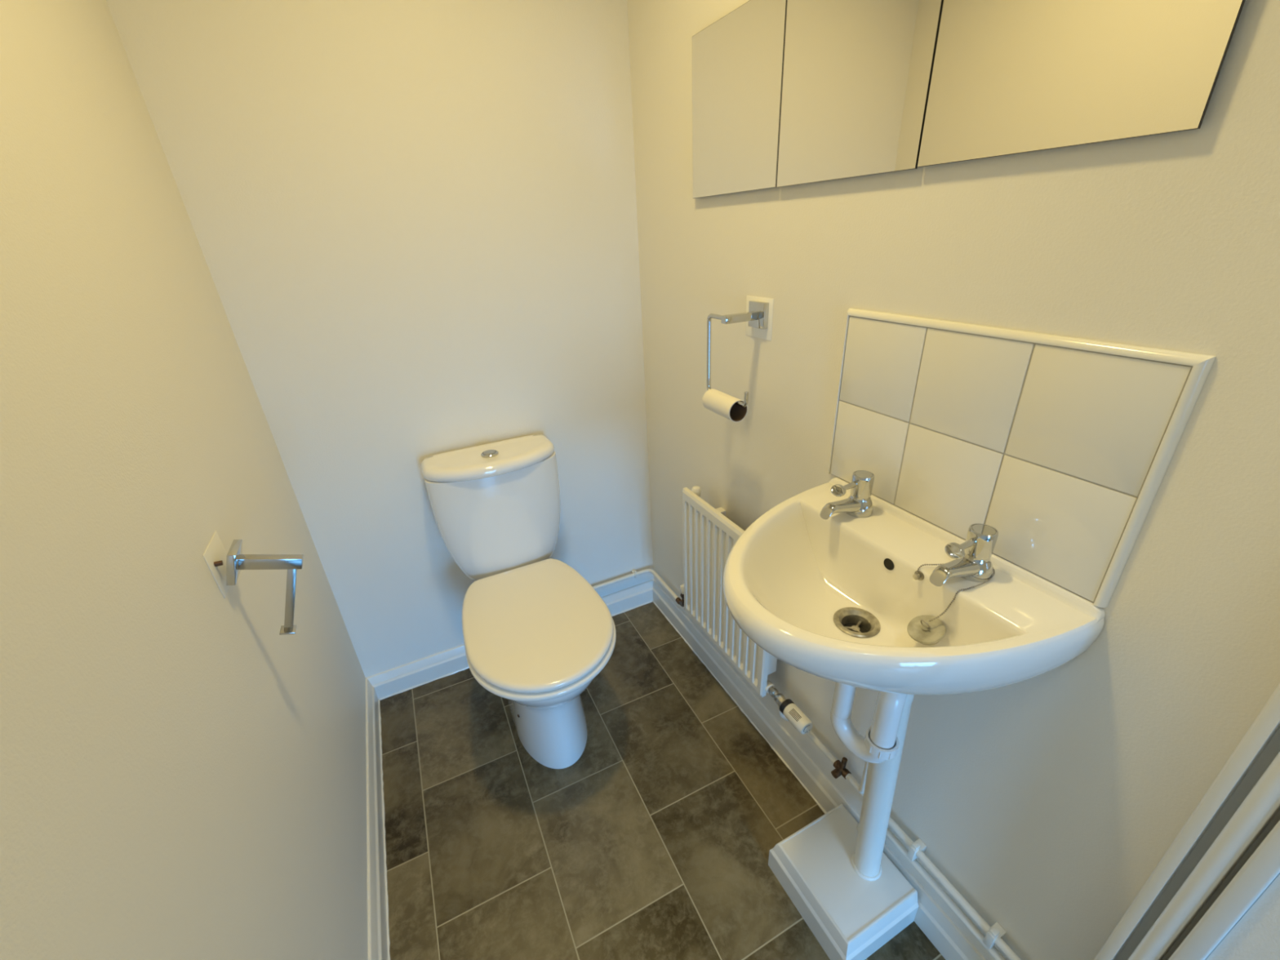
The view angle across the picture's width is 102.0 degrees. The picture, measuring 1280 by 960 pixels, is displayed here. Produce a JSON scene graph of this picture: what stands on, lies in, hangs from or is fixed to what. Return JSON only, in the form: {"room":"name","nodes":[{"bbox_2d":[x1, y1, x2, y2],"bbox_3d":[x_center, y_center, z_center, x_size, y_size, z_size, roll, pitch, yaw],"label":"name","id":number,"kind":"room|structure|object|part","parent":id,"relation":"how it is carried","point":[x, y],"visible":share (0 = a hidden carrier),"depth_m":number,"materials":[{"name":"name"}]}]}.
{"room":"bathroom","nodes":[
{"label":"bathroom","id":0,"kind":"room"},
{"bbox_2d":[0,0,368,959],"bbox_3d":[-0.631,-0.040,0.521,0.100,2.360,1.572,-15,28,-22],"label":"wall","id":1,"kind":"structure","parent":0,"point":[183,776],"depth_m":0.62,"materials":[{"name":"white paint"}]},
{"bbox_2d":[203,530,303,635],"bbox_3d":[-0.597,0.169,0.844,0.107,0.192,0.080,-15,28,-22],"label":"toilet roll holder","id":2,"kind":"object","parent":1,"relation":"attached to","point":[225,569],"visible":1,"depth_m":0.81,"materials":[{"name":"silver metal"}]},
{"bbox_3d":[-0.647,0.130,0.799,0.001,0.078,0.080,-15,28,-22],"label":"backing plate","id":3,"kind":"part","parent":2,"relation":"part of","materials":[{"name":"white paint"}]},
{"bbox_3d":[-0.628,0.127,0.802,0.027,0.052,0.052,-15,28,-22],"label":"wall plate","id":4,"kind":"part","parent":2,"relation":"part of","materials":[{"name":"silver metal"}]},
{"bbox_3d":[-0.587,0.131,0.825,0.085,0.045,0.016,-15,28,-22],"label":"arm","id":5,"kind":"part","parent":2,"relation":"part of","materials":[{"name":"silver metal"}]},
{"bbox_2d":[365,677,388,959],"bbox_3d":[-0.549,0.943,1.086,0.016,0.092,1.451,-15,28,-22],"label":"baseboard","id":6,"kind":"structure","parent":1,"relation":"attached to","point":[376,893],"depth_m":1.24,"materials":[{"name":"white wood"}]},
{"bbox_2d":[106,0,653,677],"bbox_3d":[-0.487,-0.484,1.419,1.240,2.360,0.100,-15,28,-22],"label":"wall","id":7,"kind":"structure","parent":0,"point":[414,223],"depth_m":1.30,"materials":[{"name":"white paint"}]},
{"bbox_2d":[366,579,653,699],"bbox_3d":[-0.406,0.556,1.866,1.039,0.092,0.016,-15,28,-22],"label":"baseboard","id":8,"kind":"structure","parent":7,"relation":"attached to","point":[404,677],"depth_m":1.75,"materials":[{"name":"white wood"}]},
{"bbox_2d":[592,568,684,606],"bbox_3d":[-0.116,0.345,1.857,0.575,0.150,0.275,0,26,7],"label":"pipe","id":9,"kind":"object","parent":7,"relation":"attached to","point":[635,574],"visible":0.64,"depth_m":1.93,"materials":[{"name":"white"}]},
{"bbox_2d":[379,601,945,959],"bbox_3d":[0.385,1.288,0.432,1.240,0.050,3.800,-15,28,-22],"label":"floor","id":10,"kind":"structure","parent":0,"point":[655,843],"depth_m":1.30,"materials":[{"name":"tile"}]},
{"bbox_2d":[421,434,616,768],"bbox_3d":[-0.301,0.368,1.434,0.378,0.798,0.650,-15,28,-22],"label":"toilet","id":11,"kind":"object","parent":10,"relation":"on","point":[536,633],"visible":1,"depth_m":1.42,"materials":[{"name":"white ceramic"}]},
{"bbox_3d":[-0.420,-0.058,1.465,0.369,0.034,0.177,-15,28,-22],"label":"cistern lid","id":12,"kind":"part","parent":11,"relation":"part of","materials":[{"name":"white ceramic"}]},
{"bbox_3d":[-0.271,0.364,1.353,0.366,0.024,0.486,-15,28,-22],"label":"lid","id":13,"kind":"part","parent":11,"relation":"part of","materials":[{"name":"white plastic"}]},
{"bbox_3d":[-0.265,0.388,1.353,0.372,0.019,0.472,-15,28,-22],"label":"seat","id":14,"kind":"part","parent":11,"relation":"part of","materials":[{"name":"white plastic"}]},
{"bbox_2d":[768,804,919,959],"bbox_3d":[0.434,0.869,1.126,0.202,0.093,0.226,-15,28,-22],"label":"pipe boxing","id":15,"kind":"object","parent":10,"relation":"on","point":[851,916],"visible":0.97,"depth_m":1.08,"materials":[{"name":"white wood"}]},
{"bbox_2d":[830,682,914,880],"bbox_3d":[0.425,0.560,0.974,0.144,0.600,0.126,-15,28,-22],"label":"pipe","id":16,"kind":"object","parent":15,"relation":"on","point":[882,744],"visible":0.78,"depth_m":0.91,"materials":[{"name":"white plastic"}]},
{"bbox_2d":[626,0,1279,959],"bbox_3d":[0.391,-0.305,0.950,0.100,2.360,1.572,-15,28,-22],"label":"wall","id":17,"kind":"structure","parent":0,"point":[1048,801],"depth_m":0.72,"materials":[{"name":"white paint"}]},
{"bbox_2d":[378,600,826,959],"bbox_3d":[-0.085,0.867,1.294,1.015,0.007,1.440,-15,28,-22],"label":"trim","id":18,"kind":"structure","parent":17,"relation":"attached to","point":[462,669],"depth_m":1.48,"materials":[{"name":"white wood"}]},
{"bbox_2d":[692,0,786,198],"bbox_3d":[0.186,-0.736,1.025,0.012,0.297,0.296,-15,28,-22],"label":"mirror","id":19,"kind":"object","parent":17,"relation":"attached to","point":[738,59],"visible":1,"depth_m":1.00,"materials":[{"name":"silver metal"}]},
{"bbox_2d":[706,295,773,407],"bbox_3d":[0.222,-0.278,1.110,0.096,0.205,0.151,-15,28,-22],"label":"toilet roll holder","id":20,"kind":"object","parent":17,"relation":"attached to","point":[757,316],"visible":0.98,"depth_m":1.09,"materials":[{"name":"silver metal"}]},
{"bbox_2d":[702,388,747,422],"bbox_3d":[0.187,-0.167,1.150,0.048,0.048,0.106,-15,28,-22],"label":"toilet roll","id":21,"kind":"object","parent":20,"relation":"on","point":[721,403],"visible":0.96,"depth_m":1.14,"materials":[{"name":"white paper"}]},
{"bbox_3d":[0.185,-0.255,1.100,0.009,0.177,0.151,-15,28,-22],"label":"roll rod","id":22,"kind":"part","parent":20,"relation":"part of","materials":[{"name":"silver metal"}]},
{"bbox_3d":[0.210,-0.340,1.085,0.084,0.016,0.018,-15,28,-22],"label":"arm","id":23,"kind":"part","parent":20,"relation":"part of","materials":[{"name":"silver metal"}]},
{"bbox_3d":[0.252,-0.352,1.103,0.012,0.053,0.053,-15,28,-22],"label":"wall plate","id":24,"kind":"part","parent":20,"relation":"part of","materials":[{"name":"silver metal"}]},
{"bbox_3d":[0.255,-0.349,1.113,0.001,0.084,0.089,-15,28,-22],"label":"backing plate","id":25,"kind":"part","parent":20,"relation":"part of","materials":[{"name":"white paint"}]},
{"bbox_2d":[680,485,812,734],"bbox_3d":[0.268,0.299,1.383,0.075,0.454,0.587,-15,28,-22],"label":"radiator","id":26,"kind":"object","parent":17,"relation":"attached to","point":[709,536],"visible":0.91,"depth_m":1.42,"materials":[{"name":"white metal"}]},
{"bbox_3d":[0.223,0.292,1.409,0.016,0.437,0.394,-15,28,-22],"label":"panel","id":27,"kind":"part","parent":26,"relation":"part of","materials":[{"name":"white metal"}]},
{"bbox_3d":[0.328,0.344,1.256,0.032,0.337,0.002,-15,28,-22],"label":"plate","id":28,"kind":"part","parent":26,"relation":"part of","materials":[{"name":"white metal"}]},
{"bbox_2d":[652,579,986,959],"bbox_3d":[0.369,0.706,1.471,0.016,0.092,1.451,-15,28,-22],"label":"baseboard","id":29,"kind":"structure","parent":17,"relation":"attached to","point":[952,944],"depth_m":1.37,"materials":[{"name":"white wood"}]},
{"bbox_2d":[848,760,868,793],"bbox_3d":[0.470,0.445,1.032,0.015,0.538,0.042,-15,28,-22],"label":"riser pipe","id":30,"kind":"object","parent":17,"relation":"attached to","point":[860,788],"visible":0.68,"depth_m":1.13,"materials":[{"name":"white plastic"}]},
{"bbox_2d":[776,0,943,187],"bbox_3d":[0.317,-0.624,0.781,0.012,0.298,0.296,-15,28,-22],"label":"mirror","id":31,"kind":"object","parent":17,"relation":"attached to","point":[857,73],"visible":1,"depth_m":0.78,"materials":[{"name":"silver metal"}]},
{"bbox_2d":[777,706,1021,959],"bbox_3d":[0.519,0.708,1.079,0.040,0.059,0.639,-16,29,-24],"label":"supply pipe","id":32,"kind":"object","parent":17,"relation":"attached to","point":[995,934],"visible":0.78,"depth_m":0.99,"materials":[{"name":"white"}]},
{"bbox_2d":[722,470,1105,695],"bbox_3d":[0.313,0.180,0.788,0.386,0.254,0.463,-15,28,-22],"label":"basin","id":33,"kind":"object","parent":17,"relation":"attached to","point":[823,582],"visible":0.99,"depth_m":0.73,"materials":[{"name":"white ceramic"}]},
{"bbox_2d":[820,470,874,519],"bbox_3d":[0.355,0.029,0.885,0.106,0.072,0.048,-15,28,-22],"label":"tap","id":34,"kind":"object","parent":33,"relation":"on","point":[859,505],"depth_m":0.88,"materials":[{"name":"silver metal"}]},
{"bbox_2d":[833,607,880,638],"bbox_3d":[0.346,0.235,0.832,0.070,0.024,0.070,-15,28,-22],"label":"outlet","id":35,"kind":"object","parent":33,"relation":"attached to","point":[848,622],"depth_m":0.84,"materials":[{"name":"metal"}]},
{"bbox_2d":[906,563,995,645],"bbox_3d":[0.437,0.171,0.749,0.131,0.097,0.075,-15,28,-22],"label":"plug","id":36,"kind":"object","parent":33,"relation":"in","point":[928,630],"visible":0.83,"depth_m":0.73,"materials":[{"name":"grey rubber"}]},
{"bbox_3d":[0.450,0.154,0.743,0.106,0.062,0.061,-7,26,-8],"label":"ball chain","id":37,"kind":"part","parent":36,"relation":"part of","materials":[{"name":"silver metal"}]},
{"bbox_2d":[929,523,998,586],"bbox_3d":[0.447,0.107,0.715,0.106,0.072,0.048,-15,28,-22],"label":"tap","id":38,"kind":"object","parent":33,"relation":"on","point":[971,565],"depth_m":0.71,"materials":[{"name":"silver metal"}]},
{"bbox_2d":[857,822,1006,959],"bbox_3d":[0.578,0.822,1.005,0.019,0.082,0.382,-15,28,-22],"label":"supply pipe","id":39,"kind":"object","parent":17,"relation":"attached to","point":[993,952],"visible":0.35,"depth_m":0.98,"materials":[{"name":"white"}]},
{"bbox_2d":[827,307,1216,608],"bbox_3d":[0.468,-0.068,0.767,0.010,0.312,0.466,-15,28,-22],"label":"tile backsplash","id":40,"kind":"structure","parent":17,"relation":"attached to","point":[1064,446],"depth_m":0.69,"materials":[{"name":"white tile"}]},
{"bbox_3d":[0.367,-0.154,0.955,0.010,0.312,0.005,-15,28,-22],"label":"edge trim","id":41,"kind":"part","parent":40,"relation":"part of","materials":[{"name":"white plastic"}]},
{"bbox_3d":[0.461,-0.203,0.701,0.010,0.010,0.466,-15,28,-22],"label":"edge trim","id":42,"kind":"part","parent":40,"relation":"part of","materials":[{"name":"white plastic"}]},
{"bbox_3d":[0.568,0.017,0.581,0.010,0.312,0.010,-15,28,-22],"label":"edge trim","id":43,"kind":"part","parent":40,"relation":"part of","materials":[{"name":"white plastic"}]},
{"bbox_2d":[917,0,1244,167],"bbox_3d":[0.448,-0.514,0.537,0.012,0.296,0.296,-15,28,-22],"label":"mirror","id":44,"kind":"object","parent":17,"relation":"attached to","point":[1009,77],"visible":1,"depth_m":0.55,"materials":[{"name":"silver metal"}]},
{"bbox_3d":[0.190,-0.077,0.057,1.240,2.750,0.120,-15,28,-22],"label":"wall","id":45,"kind":"structure","parent":0,"visible":0},
{"bbox_2d":[1093,683,1279,959],"bbox_3d":[0.205,0.228,0.207,1.039,2.070,0.144,-15,28,-22],"label":"door","id":46,"kind":"structure","parent":45,"relation":"in","point":[1214,894],"depth_m":0.56,"materials":[{"name":"white wood"}]}
]}

